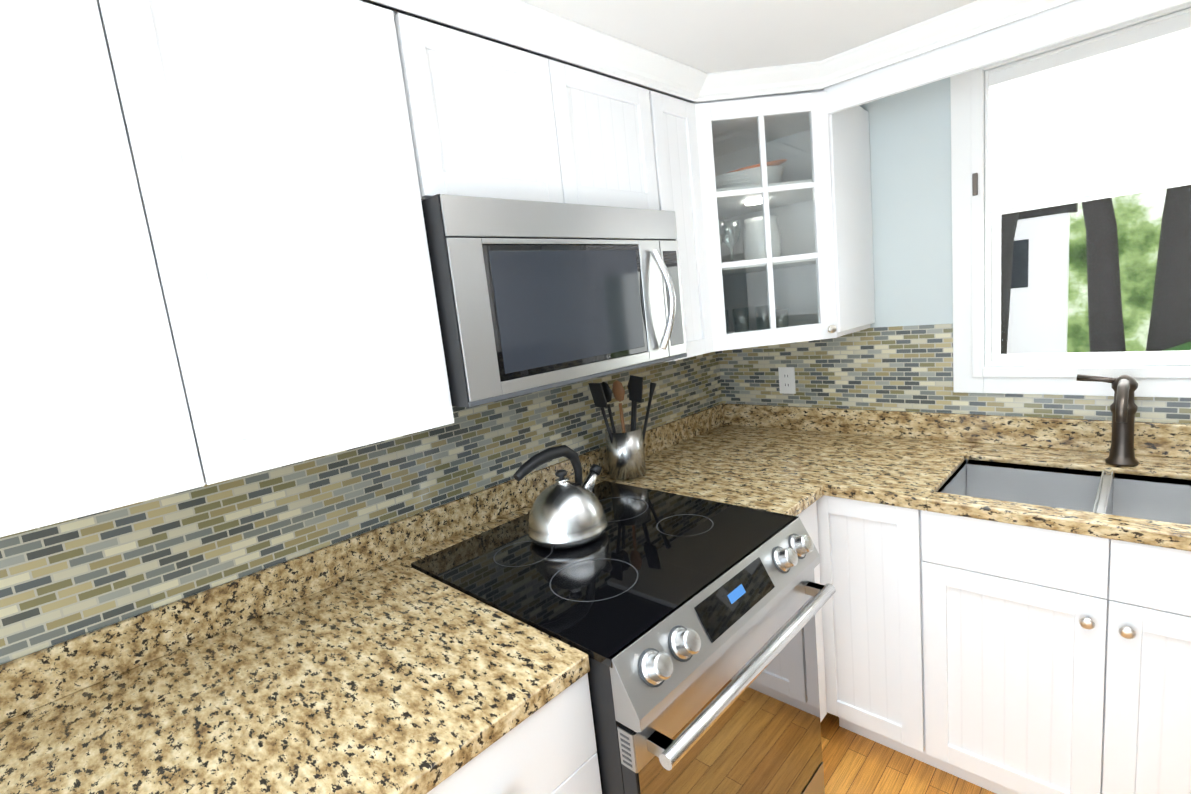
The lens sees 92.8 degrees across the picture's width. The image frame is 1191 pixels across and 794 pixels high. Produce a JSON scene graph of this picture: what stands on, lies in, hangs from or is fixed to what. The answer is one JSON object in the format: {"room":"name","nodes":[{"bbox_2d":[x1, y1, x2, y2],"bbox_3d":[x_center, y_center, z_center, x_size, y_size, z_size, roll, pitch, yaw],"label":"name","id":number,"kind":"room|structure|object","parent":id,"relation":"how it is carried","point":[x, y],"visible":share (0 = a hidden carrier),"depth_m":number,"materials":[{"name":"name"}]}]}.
{"room":"kitchen","nodes":[
{"label":"kitchen","id":0,"kind":"room"},
{"bbox_2d":[0,404,718,664],"bbox_3d":[-1.147,0.202,1.027,0.120,2.605,5.120,3,12,44],"label":"wall","id":1,"kind":"structure","parent":0,"point":[287,560],"depth_m":1.33,"materials":[{"name":"white paint"}]},
{"bbox_2d":[0,0,259,536],"bbox_3d":[-0.943,-0.233,0.835,0.407,0.825,0.518,3,12,44],"label":"upper cabinet","id":2,"kind":"object","parent":1,"relation":"attached to","point":[214,260],"depth_m":0.80,"materials":[{"name":"white wood"}]},
{"bbox_2d":[164,0,453,471],"bbox_3d":[-0.666,-0.308,1.114,0.407,0.825,0.520,3,12,44],"label":"upper cabinet","id":3,"kind":"object","parent":1,"relation":"attached to","point":[306,121],"depth_m":1.01,"materials":[{"name":"white wood"}]},
{"bbox_2d":[0,351,722,663],"bbox_3d":[-0.472,0.128,1.624,0.006,0.379,3.074,3,12,44],"label":"wall tile","id":4,"kind":"structure","parent":1,"relation":"attached to","point":[66,580],"depth_m":1.35,"materials":[{"name":"tile"}]},
{"bbox_2d":[408,16,587,204],"bbox_3d":[-0.359,-0.628,1.415,0.407,0.356,0.444,3,12,44],"label":"upper cabinet","id":5,"kind":"object","parent":1,"relation":"attached to","point":[501,121],"depth_m":1.27,"materials":[{"name":"white wood"}]},
{"bbox_2d":[421,194,686,407],"bbox_3d":[-0.158,-0.268,1.556,0.520,0.431,0.780,3,12,44],"label":"over-the-range microwave","id":6,"kind":"object","parent":5,"relation":"attached to","point":[533,296],"visible":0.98,"depth_m":1.32,"materials":[{"name":"silver metal"}]},
{"bbox_2d":[572,66,659,209],"bbox_3d":[-0.123,-0.691,1.654,0.407,0.356,0.445,3,12,44],"label":"upper cabinet","id":7,"kind":"object","parent":1,"relation":"attached to","point":[618,129],"depth_m":1.56,"materials":[{"name":"white wood"}]},
{"bbox_2d":[652,91,735,361],"bbox_3d":[0.162,-0.537,1.929,0.440,0.805,0.276,3,12,44],"label":"upper cabinet","id":8,"kind":"object","parent":1,"relation":"attached to","point":[681,126],"depth_m":1.82,"materials":[{"name":"white wood"}]},
{"bbox_2d":[704,84,843,339],"bbox_3d":[0.565,-0.595,1.875,0.311,0.737,0.330,3,12,44],"label":"upper cabinet","id":9,"kind":"object","parent":1,"relation":"attached to","point":[776,203],"depth_m":1.93,"materials":[{"name":"white wood"}]},
{"bbox_2d":[360,0,1074,102],"bbox_3d":[-0.218,-0.746,-0.142,2.780,0.220,4.880,3,12,44],"label":"ceiling","id":10,"kind":"structure","parent":0,"point":[708,36],"depth_m":1.46,"materials":[{"name":"white paint"}]},
{"bbox_2d":[371,0,1073,101],"bbox_3d":[0.314,-0.738,0.347,2.040,0.060,2.695,3,12,44],"label":"crown molding","id":11,"kind":"structure","parent":10,"relation":"attached to","point":[521,24],"depth_m":1.51,"materials":[{"name":"white wood"}]},
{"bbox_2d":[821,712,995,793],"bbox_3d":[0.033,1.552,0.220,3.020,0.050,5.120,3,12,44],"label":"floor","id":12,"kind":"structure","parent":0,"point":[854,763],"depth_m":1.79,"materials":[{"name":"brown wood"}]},
{"bbox_2d":[0,434,843,793],"bbox_3d":[-0.117,0.828,1.461,0.780,1.018,3.076,3,12,44],"label":"base unit","id":13,"kind":"object","parent":12,"relation":"on","point":[342,667],"depth_m":1.05,"materials":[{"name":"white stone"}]},
{"bbox_2d":[588,375,656,479],"bbox_3d":[0.114,0.103,2.046,0.164,0.363,0.260,3,12,44],"label":"utensil crock","id":14,"kind":"object","parent":13,"relation":"on","point":[625,451],"visible":1,"depth_m":2.01,"materials":[{"name":"silver metal"}]},
{"bbox_2d":[411,481,835,793],"bbox_3d":[0.115,0.837,1.552,0.822,0.924,0.758,3,12,44],"label":"range","id":15,"kind":"object","parent":12,"relation":"on","point":[686,624],"visible":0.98,"depth_m":1.29,"materials":[{"name":"black glass"}]},
{"bbox_2d":[513,445,607,548],"bbox_3d":[-0.090,0.256,1.554,0.222,0.257,0.305,3,12,44],"label":"kettle","id":16,"kind":"object","parent":15,"relation":"on","point":[564,512],"visible":1,"depth_m":1.49,"materials":[{"name":"silver metal"}]},
{"bbox_2d":[646,374,1190,793],"bbox_3d":[1.448,0.558,1.560,2.684,1.182,0.676,3,12,44],"label":"base unit","id":17,"kind":"object","parent":12,"relation":"on","point":[1006,608],"depth_m":1.58,"materials":[{"name":"white"}]},
{"bbox_2d":[717,7,1190,423],"bbox_3d":[1.617,-0.217,1.763,2.780,2.605,0.120,3,12,44],"label":"wall","id":18,"kind":"structure","parent":0,"point":[910,154],"depth_m":2.03,"materials":[{"name":"blue paint"}]},
{"bbox_2d":[719,324,1190,423],"bbox_3d":[1.586,-0.087,1.737,2.768,0.324,0.006,3,12,44],"label":"wall tile","id":19,"kind":"structure","parent":18,"relation":"attached to","point":[902,368],"depth_m":2.18,"materials":[{"name":"tile"}]},
{"bbox_2d":[778,367,795,393],"bbox_3d":[0.835,-0.072,2.472,0.072,0.116,0.008,3,12,44],"label":"electrical outlet","id":20,"kind":"object","parent":19,"relation":"attached to","point":[787,385],"visible":1,"depth_m":2.47,"materials":[{"name":"white plastic"}]},
{"bbox_2d":[950,1,1190,397],"bbox_3d":[1.571,-0.551,1.687,0.860,1.095,0.160,3,12,44],"label":"window unit","id":21,"kind":"structure","parent":18,"relation":"in","point":[1107,115],"depth_m":1.75,"materials":[{"name":"white"}]},
{"bbox_2d":[985,1,1190,216],"bbox_3d":[1.536,-0.817,1.638,0.676,0.451,0.045,3,12,44],"label":"shade","id":22,"kind":"object","parent":21,"relation":"attached to","point":[1108,115],"depth_m":1.68,"materials":[{"name":"white fabric"}]},
{"label":"outside","id":23,"kind":"structure","parent":0,"visible":0},
{"bbox_2d":[1067,189,1166,352],"bbox_3d":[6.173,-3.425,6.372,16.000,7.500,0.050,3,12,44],"label":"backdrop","id":24,"kind":"structure","parent":23,"point":[1133,300],"depth_m":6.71,"materials":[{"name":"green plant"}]},
{"bbox_3d":[4.293,0.923,4.643,16.000,0.100,6.580,3,12,44],"label":"ground","id":25,"kind":"structure","parent":23,"visible":0},
{"bbox_2d":[1007,203,1077,353],"bbox_3d":[6.353,-1.036,6.593,5.100,2.700,0.220,3,12,44],"label":"building","id":26,"kind":"structure","parent":25,"relation":"on","point":[1042,241],"depth_m":7.12,"materials":[{"name":"painted siding"},{"name":"glass"},{"name":"roof shingles"}]},
{"bbox_2d":[1001,185,1190,353],"bbox_3d":[5.074,-2.081,5.043,6.840,5.543,3.274,3,12,44],"label":"tree","id":27,"kind":"object","parent":25,"relation":"on","point":[1103,256],"depth_m":6.26,"materials":[{"name":"brown plant"}]}
]}

